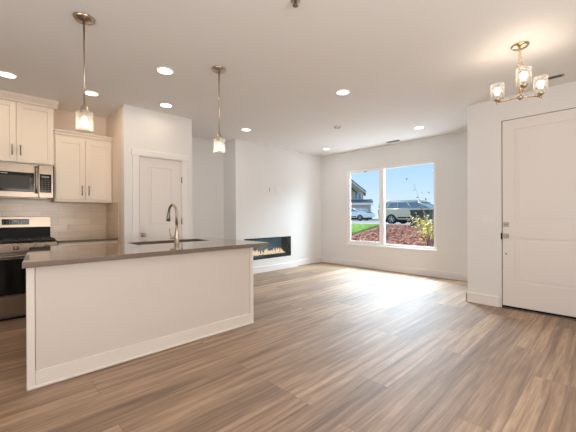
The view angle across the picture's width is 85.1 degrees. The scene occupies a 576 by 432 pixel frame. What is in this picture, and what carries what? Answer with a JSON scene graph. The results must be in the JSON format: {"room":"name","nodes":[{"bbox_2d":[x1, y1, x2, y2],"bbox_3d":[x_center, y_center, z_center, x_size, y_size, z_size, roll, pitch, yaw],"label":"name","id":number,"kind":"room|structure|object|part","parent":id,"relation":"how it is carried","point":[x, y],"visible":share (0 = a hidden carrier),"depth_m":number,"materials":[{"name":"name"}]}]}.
{"room":"open-plan kitchen living room","nodes":[
{"label":"open-plan kitchen living room","id":0,"kind":"room"},
{"bbox_2d":[54,109,105,236],"bbox_3d":[-4.336,-0.144,3.629,3.960,2.763,0.140,0,0,-44],"label":"wall","id":1,"kind":"structure","parent":0,"point":[64,120],"depth_m":4.68,"materials":[{"name":"beige paint"}]},
{"bbox_2d":[0,90,58,166],"bbox_3d":[-3.491,-1.097,4.055,0.822,0.860,0.414,0,0,-44],"label":"upper cabinet","id":2,"kind":"object","parent":1,"relation":"attached to","point":[26,121],"visible":0.99,"depth_m":4.01,"materials":[{"name":"paint"}]},
{"bbox_3d":[-3.555,-1.055,3.811,0.380,0.753,0.020,0,0,-44],"label":"door","id":3,"kind":"part","parent":2,"relation":"part of","materials":[{"name":"paint"}]},
{"bbox_2d":[0,162,52,198],"bbox_3d":[-3.491,-0.444,4.014,0.756,0.433,0.452,0,0,-44],"label":"microwave","id":4,"kind":"object","parent":2,"relation":"attached to","point":[17,180],"visible":1,"depth_m":3.97,"materials":[{"name":"metal"}]},
{"bbox_3d":[-3.445,-0.447,3.853,0.597,0.424,0.030,0,0,-44],"label":"door","id":5,"kind":"part","parent":4,"relation":"part of","materials":[{"name":"metal"}]},
{"bbox_3d":[-3.213,-0.462,4.011,0.026,0.350,0.063,0,0,-44],"label":"handle","id":6,"kind":"part","parent":4,"relation":"part of","materials":[{"name":"metal"}]},
{"bbox_3d":[-3.171,-0.449,4.115,0.153,0.424,0.030,0,0,-44],"label":"panel","id":7,"kind":"part","parent":4,"relation":"part of","materials":[{"name":"metal"}]},
{"bbox_3d":[-3.166,-0.423,4.100,0.120,0.240,0.004,0,0,-44],"label":"control panel","id":8,"kind":"part","parent":4,"relation":"part of","materials":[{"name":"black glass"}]},
{"bbox_3d":[-3.493,-1.477,4.055,0.822,0.100,0.414,0,0,-44],"label":"crown moulding","id":9,"kind":"part","parent":2,"relation":"part of","materials":[{"name":"paint"}]},
{"bbox_3d":[-3.279,-1.056,4.076,0.372,0.753,0.020,0,0,-44],"label":"door","id":10,"kind":"part","parent":2,"relation":"part of","materials":[{"name":"paint"}]},
{"bbox_2d":[0,198,105,237],"bbox_3d":[-3.598,-0.174,4.232,2.060,0.986,0.010,0,0,-44],"label":"backsplash","id":11,"kind":"structure","parent":1,"relation":"attached to","point":[90,218],"depth_m":4.56,"materials":[{"name":"tile"}]},
{"bbox_2d":[67,224,76,228],"bbox_3d":[-3.175,0.155,4.624,0.120,0.070,0.007,0,0,-44],"label":"wall outlet","id":12,"kind":"object","parent":1,"relation":"attached to","point":[69,226],"visible":1,"depth_m":4.62,"materials":[{"name":"beige paint"}]},
{"bbox_2d":[51,129,112,203],"bbox_3d":[-2.989,-0.684,4.571,0.701,0.977,0.362,0,0,-44],"label":"upper cabinet","id":13,"kind":"object","parent":1,"relation":"attached to","point":[82,169],"visible":0.98,"depth_m":4.44,"materials":[{"name":"paint"}]},
{"bbox_3d":[-3.016,-0.651,4.354,0.338,0.838,0.020,0,0,-44],"label":"door","id":14,"kind":"part","parent":13,"relation":"part of","materials":[{"name":"paint"}]},
{"bbox_3d":[-2.991,-1.144,4.571,0.701,0.057,0.361,0,0,-44],"label":"moulding","id":15,"kind":"part","parent":13,"relation":"part of","materials":[{"name":"paint"}]},
{"bbox_3d":[-2.772,-0.652,4.588,0.325,0.838,0.020,0,0,-44],"label":"door","id":16,"kind":"part","parent":13,"relation":"part of","materials":[{"name":"paint"}]},
{"bbox_2d":[106,106,121,241],"bbox_3d":[-2.552,-0.154,4.701,0.100,2.763,0.780,0,0,-44],"label":"wall","id":17,"kind":"structure","parent":0,"point":[114,121],"depth_m":4.53,"materials":[{"name":"beige paint"}]},
{"bbox_2d":[106,202,118,237],"bbox_3d":[-2.637,0.059,4.712,0.010,0.510,0.625,0,0,-44],"label":"backsplash","id":18,"kind":"structure","parent":17,"relation":"attached to","point":[112,209],"depth_m":4.68,"materials":[{"name":"tile"}]},
{"bbox_2d":[122,104,191,241],"bbox_3d":[-1.923,-0.156,4.695,1.000,2.763,0.100,0,0,-44],"label":"wall","id":19,"kind":"structure","parent":0,"point":[142,129],"depth_m":4.52,"materials":[{"name":"white paint"}]},
{"bbox_2d":[131,148,187,240],"bbox_3d":[-1.891,0.142,4.680,0.836,2.167,0.164,0,0,-44],"label":"door","id":20,"kind":"structure","parent":19,"relation":"in","point":[159,179],"depth_m":4.64,"materials":[{"name":"paint"}]},
{"bbox_2d":[192,137,223,237],"bbox_3d":[-1.890,-0.159,6.208,1.340,2.763,0.140,0,0,-44],"label":"wall","id":21,"kind":"structure","parent":0,"point":[207,160],"depth_m":6.36,"materials":[{"name":"white paint"}]},
{"bbox_2d":[223,139,297,266],"bbox_3d":[-0.615,-0.166,7.117,1.760,2.763,0.590,0,0,-44],"label":"wall","id":22,"kind":"structure","parent":0,"point":[250,212],"depth_m":6.72,"materials":[{"name":"white paint"}]},
{"bbox_2d":[244,236,290,259],"bbox_3d":[-0.496,0.700,6.980,1.331,0.450,0.241,0,0,-44],"label":"electric fireplace","id":23,"kind":"object","parent":22,"relation":"in","point":[278,246],"visible":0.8,"depth_m":7.17,"materials":[{"name":"black glass"}]},
{"bbox_3d":[-0.572,0.700,7.060,1.275,0.394,0.020,0,0,-44],"label":"panel","id":24,"kind":"part","parent":23,"relation":"part of","materials":[{"name":"glass"}]},
{"bbox_2d":[253,261,297,273],"bbox_3d":[-0.400,1.144,6.901,1.792,0.141,0.016,0,0,-44],"label":"baseboard","id":25,"kind":"structure","parent":22,"relation":"attached to","point":[260,269],"depth_m":6.99,"materials":[{"name":"paint"}]},
{"bbox_2d":[0,0,575,156],"bbox_3d":[-0.115,-1.616,2.842,9.260,0.150,7.740,0,0,-44],"label":"ceiling","id":26,"kind":"structure","parent":0,"point":[405,65],"depth_m":3.10,"materials":[{"name":"white paint"}]},
{"bbox_2d":[0,70,17,78],"bbox_3d":[-3.039,-1.526,3.396,0.190,0.010,0.190,0,0,-44],"label":"recessed light","id":27,"kind":"object","parent":26,"relation":"in","point":[5,74],"visible":1,"depth_m":3.40,"materials":[{"name":"paint"}]},
{"bbox_2d":[72,12,94,126],"bbox_3d":[-1.579,-1.096,2.433,0.148,0.878,0.148,0,0,-44],"label":"pendant light","id":28,"kind":"object","parent":26,"relation":"hanging from","point":[83,18],"visible":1,"depth_m":2.43,"materials":[{"name":"silver metal"}]},
{"bbox_3d":[-1.579,-1.181,2.433,0.013,0.668,0.012,0,0,-44],"label":"rod","id":29,"kind":"part","parent":28,"relation":"part of","materials":[{"name":"silver metal"}]},
{"bbox_2d":[80,105,88,117],"bbox_3d":[-1.578,-0.811,2.434,0.060,0.091,0.060,0,0,-44],"label":"socket","id":30,"kind":"object","parent":28,"relation":"attached to","point":[84,109],"depth_m":2.42,"materials":[{"name":"silver metal"}]},
{"bbox_3d":[-1.577,-0.728,2.434,0.056,0.078,0.056,0,0,-44],"label":"bulb","id":31,"kind":"part","parent":28,"relation":"part of","materials":[{"name":"white glass"}]},
{"bbox_2d":[82,90,99,95],"bbox_3d":[-2.456,-1.529,3.915,0.190,0.010,0.190,0,0,-44],"label":"recessed light","id":32,"kind":"object","parent":26,"relation":"in","point":[87,92],"visible":0.86,"depth_m":3.92,"materials":[{"name":"paint"}]},
{"bbox_2d":[155,66,174,74],"bbox_3d":[-1.299,-1.532,3.317,0.190,0.010,0.190,0,0,-44],"label":"recessed light","id":33,"kind":"object","parent":26,"relation":"in","point":[164,70],"visible":1,"depth_m":3.30,"materials":[{"name":"paint"}]},
{"bbox_2d":[159,103,172,107],"bbox_3d":[-1.690,-1.533,4.350,0.190,0.010,0.190,0,0,-44],"label":"recessed light","id":34,"kind":"object","parent":26,"relation":"in","point":[166,105],"visible":1,"depth_m":4.35,"materials":[{"name":"paint"}]},
{"bbox_2d":[212,66,225,149],"bbox_3d":[-0.721,-1.101,3.289,0.148,0.878,0.148,0,0,-44],"label":"pendant light","id":35,"kind":"object","parent":26,"relation":"hanging from","point":[217,69],"visible":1,"depth_m":3.28,"materials":[{"name":"silver metal"}]},
{"bbox_2d":[216,133,221,142],"bbox_3d":[-0.720,-0.816,3.289,0.060,0.091,0.060,0,0,-44],"label":"socket","id":36,"kind":"object","parent":35,"relation":"attached to","point":[219,137],"depth_m":3.27,"materials":[{"name":"silver metal"}]},
{"bbox_3d":[-0.721,-1.186,3.288,0.013,0.668,0.012,0,0,-44],"label":"rod","id":37,"kind":"part","parent":35,"relation":"part of","materials":[{"name":"silver metal"}]},
{"bbox_3d":[-0.719,-0.733,3.289,0.056,0.078,0.056,0,0,-44],"label":"bulb","id":38,"kind":"part","parent":35,"relation":"part of","materials":[{"name":"white glass"}]},
{"bbox_2d":[291,0,299,7],"bbox_3d":[0.053,-1.521,2.248,0.070,0.039,0.070,0,0,-44],"label":"sprinkler","id":39,"kind":"object","parent":26,"relation":"attached to","point":[295,3],"visible":1,"depth_m":2.24,"materials":[{"name":"silver metal"}]},
{"bbox_2d":[335,89,350,94],"bbox_3d":[0.686,-1.542,3.915,0.190,0.010,0.190,0,0,-44],"label":"recessed light","id":40,"kind":"object","parent":26,"relation":"in","point":[341,91],"visible":1,"depth_m":3.91,"materials":[{"name":"paint"}]},
{"bbox_2d":[413,126,424,128],"bbox_3d":[2.303,-1.551,5.520,0.190,0.010,0.190,0,0,-44],"label":"recessed light","id":41,"kind":"object","parent":26,"relation":"in","point":[416,127],"visible":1,"depth_m":5.50,"materials":[{"name":"paint"}]},
{"bbox_2d":[494,41,544,103],"bbox_3d":[2.072,-1.300,2.858,0.434,0.500,0.426,0,0,-44],"label":"chandelier","id":42,"kind":"object","parent":26,"relation":"hanging from","point":[522,45],"visible":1,"depth_m":2.84,"materials":[{"name":"gold metal"}]},
{"bbox_3d":[2.010,-1.195,3.015,0.056,0.074,0.056,0,0,-44],"label":"bulb","id":43,"kind":"part","parent":42,"relation":"part of","materials":[{"name":"white glass"}]},
{"bbox_3d":[2.054,-1.084,2.937,0.023,0.024,0.202,0,0,-29],"label":"arm","id":44,"kind":"part","parent":42,"relation":"part of","materials":[{"name":"gold metal"}]},
{"bbox_3d":[2.108,-1.212,2.852,0.014,0.260,0.013,0,0,-44],"label":"stem","id":45,"kind":"part","parent":42,"relation":"part of","materials":[{"name":"gold metal"}]},
{"bbox_3d":[2.107,-1.438,2.852,0.022,0.157,0.022,0,0,1],"label":"chain","id":46,"kind":"part","parent":42,"relation":"part of","materials":[{"name":"gold metal"}]},
{"bbox_3d":[2.016,-1.194,2.685,0.056,0.074,0.056,0,0,-44],"label":"bulb","id":47,"kind":"part","parent":42,"relation":"part of","materials":[{"name":"white glass"}]},
{"bbox_3d":[2.298,-1.196,2.856,0.056,0.074,0.056,0,0,-44],"label":"bulb","id":48,"kind":"part","parent":42,"relation":"part of","materials":[{"name":"white glass"}]},
{"bbox_2d":[540,73,564,80],"bbox_3d":[2.962,-1.550,3.519,0.080,0.010,0.200,0,0,-44],"label":"ceiling vent","id":49,"kind":"object","parent":26,"relation":"in","point":[559,75],"visible":0.91,"depth_m":3.50,"materials":[{"name":"grey plastic"}]},
{"bbox_2d":[0,262,575,431],"bbox_3d":[-0.103,1.282,2.848,9.260,0.120,7.740,0,0,-44],"label":"floor","id":50,"kind":"structure","parent":0,"point":[328,347],"depth_m":2.46,"materials":[{"name":"brown wood"}]},
{"bbox_2d":[0,216,56,321],"bbox_3d":[-3.406,0.619,3.937,0.766,1.228,0.677,0,0,-44],"label":"gas range","id":51,"kind":"object","parent":50,"relation":"on","point":[18,234],"visible":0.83,"depth_m":3.77,"materials":[{"name":"metal"}]},
{"bbox_3d":[-3.197,0.472,3.715,0.682,0.025,0.065,0,0,-44],"label":"handle","id":52,"kind":"part","parent":51,"relation":"part of","materials":[{"name":"metal"}]},
{"bbox_3d":[-3.227,1.061,3.750,0.758,0.233,0.026,0,0,-44],"label":"drawer","id":53,"kind":"part","parent":51,"relation":"part of","materials":[{"name":"metal"}]},
{"bbox_3d":[-3.228,0.685,3.749,0.758,0.505,0.028,0,0,-44],"label":"oven door","id":54,"kind":"part","parent":51,"relation":"part of","materials":[{"name":"metal"}]},
{"bbox_2d":[0,239,56,243],"bbox_3d":[-3.418,0.329,3.945,0.758,0.017,0.553,0,0,-44],"label":"cooktop","id":55,"kind":"object","parent":51,"relation":"in","point":[15,241],"depth_m":3.89,"materials":[{"name":"black ceramic"}]},
{"bbox_3d":[-3.228,0.377,3.747,0.762,0.100,0.032,0,0,-44],"label":"control panel","id":56,"kind":"part","parent":51,"relation":"part of","materials":[{"name":"metal"}]},
{"bbox_2d":[57,240,117,245],"bbox_3d":[-2.890,0.789,4.473,0.707,0.882,0.638,0,0,-44],"label":"base cabinet","id":57,"kind":"object","parent":50,"relation":"on","point":[109,241],"visible":0.03,"depth_m":4.26,"materials":[{"name":"paint"}]},
{"bbox_3d":[-2.826,0.440,4.154,0.350,0.156,0.020,0,0,-44],"label":"drawer","id":58,"kind":"part","parent":57,"relation":"part of","materials":[{"name":"paint"}]},
{"bbox_2d":[52,236,117,242],"bbox_3d":[-2.897,0.331,4.469,0.696,0.030,0.612,0,0,-44],"label":"countertop","id":59,"kind":"structure","parent":57,"relation":"on","point":[97,238],"depth_m":4.35,"materials":[{"name":"stone"}]},
{"bbox_3d":[-2.578,0.439,4.391,0.325,0.156,0.020,0,0,-44],"label":"drawer","id":60,"kind":"part","parent":57,"relation":"part of","materials":[{"name":"paint"}]},
{"bbox_2d":[26,247,253,390],"bbox_3d":[-1.524,0.790,3.321,1.997,0.872,1.212,0,0,-44],"label":"kitchen island","id":61,"kind":"object","parent":50,"relation":"on","point":[82,318],"visible":0.76,"depth_m":2.65,"materials":[{"name":"paint"}]},
{"bbox_3d":[-1.834,0.794,2.236,0.045,0.872,0.049,0,0,-44],"label":"corner trim","id":62,"kind":"part","parent":61,"relation":"part of","materials":[{"name":"paint"}]},
{"bbox_3d":[-1.125,1.165,2.907,1.997,0.122,0.061,0,0,-44],"label":"baseboard","id":63,"kind":"part","parent":61,"relation":"part of","materials":[{"name":"paint"}]},
{"bbox_2d":[22,237,268,268],"bbox_3d":[-1.467,0.332,3.354,2.182,0.040,1.325,0,0,-44],"label":"island countertop","id":64,"kind":"structure","parent":61,"relation":"on","point":[45,256],"depth_m":2.94,"materials":[{"name":"stone"}]},
{"bbox_2d":[166,204,179,243],"bbox_3d":[-1.346,0.084,3.600,0.114,0.454,0.261,0,0,-44],"label":"kitchen faucet","id":65,"kind":"object","parent":64,"relation":"on","point":[176,237],"visible":1,"depth_m":3.54,"materials":[{"name":"silver metal"}]},
{"bbox_3d":[-1.326,-0.014,3.610,0.214,0.258,0.028,0,0,43],"label":"spout","id":66,"kind":"part","parent":65,"relation":"part of","materials":[{"name":"silver metal"}]},
{"bbox_3d":[-0.427,0.785,3.584,0.045,0.872,0.049,0,0,-44],"label":"corner trim","id":67,"kind":"part","parent":61,"relation":"part of","materials":[{"name":"paint"}]},
{"bbox_2d":[297,152,321,259],"bbox_3d":[0.472,-0.172,7.985,1.010,2.763,0.140,0,0,-44],"label":"wall","id":68,"kind":"structure","parent":0,"point":[309,202],"depth_m":7.96,"materials":[{"name":"white paint"}]},
{"bbox_2d":[298,256,321,265],"bbox_3d":[0.531,1.139,7.931,1.010,0.141,0.016,0,0,-44],"label":"baseboard","id":69,"kind":"structure","parent":68,"relation":"attached to","point":[315,259],"depth_m":7.93,"materials":[{"name":"paint"}]},
{"bbox_2d":[321,131,467,273],"bbox_3d":[2.174,-0.177,7.047,0.150,2.763,4.270,0,0,-44],"label":"wall","id":70,"kind":"structure","parent":0,"point":[449,151],"depth_m":6.47,"materials":[{"name":"white paint"}]},
{"bbox_2d":[346,160,437,250],"bbox_3d":[2.197,-0.200,6.952,0.097,1.792,2.170,0,0,-44],"label":"window","id":71,"kind":"structure","parent":70,"relation":"in","point":[381,243],"depth_m":7.03,"materials":[{"name":"plastic"}]},
{"bbox_3d":[1.786,-0.212,7.370,0.026,1.675,0.828,0,0,-44],"label":"sash","id":72,"kind":"part","parent":71,"relation":"part of","materials":[{"name":"plastic"}]},
{"bbox_3d":[2.178,0.683,6.931,0.033,0.026,2.170,0,0,-44],"label":"sill","id":73,"kind":"part","parent":71,"relation":"part of","materials":[{"name":"plastic"}]},
{"bbox_2d":[322,256,467,281],"bbox_3d":[2.240,1.134,6.866,0.016,0.141,3.920,0,0,-44],"label":"baseboard","id":74,"kind":"structure","parent":70,"relation":"attached to","point":[395,268],"depth_m":6.67,"materials":[{"name":"paint"}]},
{"bbox_2d":[467,81,575,306],"bbox_3d":[3.640,-0.176,3.384,0.140,2.763,3.050,0,0,-44],"label":"wall","id":75,"kind":"structure","parent":0,"point":[483,119],"depth_m":4.25,"materials":[{"name":"white paint"}]},
{"bbox_2d":[466,291,499,306],"bbox_3d":[2.662,1.137,4.300,0.016,0.141,0.402,0,0,-44],"label":"baseboard","id":76,"kind":"structure","parent":75,"relation":"attached to","point":[479,298],"depth_m":4.28,"materials":[{"name":"paint"}]},
{"bbox_2d":[481,215,493,222],"bbox_3d":[2.701,0.042,4.256,0.010,0.116,0.160,0,0,-44],"label":"light switch","id":77,"kind":"object","parent":75,"relation":"attached to","point":[484,218],"visible":1,"depth_m":4.25,"materials":[{"name":"white plastic"}]},
{"bbox_2d":[500,106,575,320],"bbox_3d":[3.165,-0.028,3.833,0.166,2.470,0.947,0,0,-44],"label":"door","id":78,"kind":"structure","parent":75,"relation":"in","point":[538,151],"depth_m":3.87,"materials":[{"name":"paint"}]},
{"label":"outside","id":79,"kind":"structure","parent":0,"visible":0},
{"bbox_2d":[351,225,433,246],"bbox_3d":[5.543,0.930,12.232,11.880,0.700,22.000,0,0,-44],"label":"bank","id":80,"kind":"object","parent":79,"point":[373,228],"depth_m":14.78,"materials":[{"name":"brown soil"}]},
{"bbox_2d":[351,223,378,233],"bbox_3d":[-2.362,0.888,20.976,11.200,0.752,18.434,0,0,-44],"label":"lawn","id":81,"kind":"structure","parent":80,"relation":"on","point":[355,228],"depth_m":18.91,"materials":[{"name":"green plant"}]},
{"bbox_2d":[351,224,433,246],"bbox_3d":[5.243,0.890,13.608,4.941,0.748,11.472,0,0,33],"label":"chips","id":82,"kind":"object","parent":80,"relation":"on","point":[393,230],"visible":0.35,"depth_m":13.95,"materials":[{"name":"red wood"}]},
{"bbox_2d":[406,178,433,246],"bbox_3d":[4.498,-0.038,9.643,1.145,2.335,1.362,0,0,-32],"label":"sapling","id":83,"kind":"object","parent":82,"relation":"on","point":[432,245],"visible":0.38,"depth_m":9.62,"materials":[{"name":"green plant"}]},
{"bbox_2d":[406,214,433,238],"bbox_3d":[5.264,0.411,12.395,1.156,1.095,0.824,0,0,39],"label":"flowering shrub","id":84,"kind":"object","parent":80,"relation":"on","point":[428,215],"visible":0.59,"depth_m":12.35,"materials":[{"name":"yellow plant"}]},
{"bbox_2d":[409,210,432,226],"bbox_3d":[7.580,0.159,17.820,0.660,1.016,1.110,0,0,-44],"label":"utility box","id":85,"kind":"object","parent":80,"relation":"on","point":[413,213],"visible":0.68,"depth_m":17.59,"materials":[{"name":"green metal"}]},
{"bbox_2d":[411,215,433,246],"bbox_3d":[4.719,0.491,10.447,0.977,1.173,0.954,0,0,-44],"label":"flowering shrub","id":86,"kind":"object","parent":80,"relation":"on","point":[424,231],"visible":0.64,"depth_m":10.44,"materials":[{"name":"yellow plant"}]},
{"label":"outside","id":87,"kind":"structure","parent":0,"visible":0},
{"bbox_2d":[368,216,378,220],"bbox_3d":[50.467,0.507,69.113,111.500,0.360,210.000,0,0,-44],"label":"ground","id":88,"kind":"structure","parent":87,"point":[375,218],"depth_m":46.86,"materials":[{"name":"white concrete"}]},
{"bbox_2d":[351,179,372,219],"bbox_3d":[6.205,-4.227,49.669,13.620,9.700,14.400,0,0,14],"label":"house","id":89,"kind":"structure","parent":88,"relation":"on","point":[357,192],"depth_m":45.58,"materials":[{"name":"grey"}]},
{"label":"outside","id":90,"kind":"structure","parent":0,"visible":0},
{"bbox_2d":[351,221,409,223],"bbox_3d":[6.687,0.696,27.176,9.750,0.300,150.000,0,0,-44],"label":"street","id":91,"kind":"structure","parent":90,"point":[375,222],"depth_m":26.47,"materials":[{"name":"grey asphalt"}]},
{"bbox_2d":[351,223,409,224],"bbox_3d":[8.229,0.678,18.267,0.350,0.360,75.000,0,0,-44],"label":"kerb","id":92,"kind":"object","parent":91,"relation":"on","point":[351,223],"depth_m":21.01,"materials":[{"name":"concrete"}]},
{"bbox_2d":[378,200,433,223],"bbox_3d":[8.542,-0.244,20.861,1.844,1.590,4.710,0,0,-44],"label":"station wagon","id":93,"kind":"object","parent":91,"relation":"on","point":[399,211],"visible":0.52,"depth_m":20.77,"materials":[{"name":"metal"}]},
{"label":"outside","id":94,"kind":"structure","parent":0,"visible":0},
{"bbox_3d":[6.137,0.672,40.219,7.500,0.300,7.600,0,0,-44],"label":"driveway","id":95,"kind":"object","parent":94,"visible":0},
{"bbox_2d":[351,208,374,220],"bbox_3d":[7.874,-0.182,37.460,4.510,1.405,1.844,0,0,41],"label":"parked car","id":96,"kind":"object","parent":95,"relation":"on","point":[359,214],"visible":0.48,"depth_m":36.17,"materials":[{"name":"white paint"}]}
]}

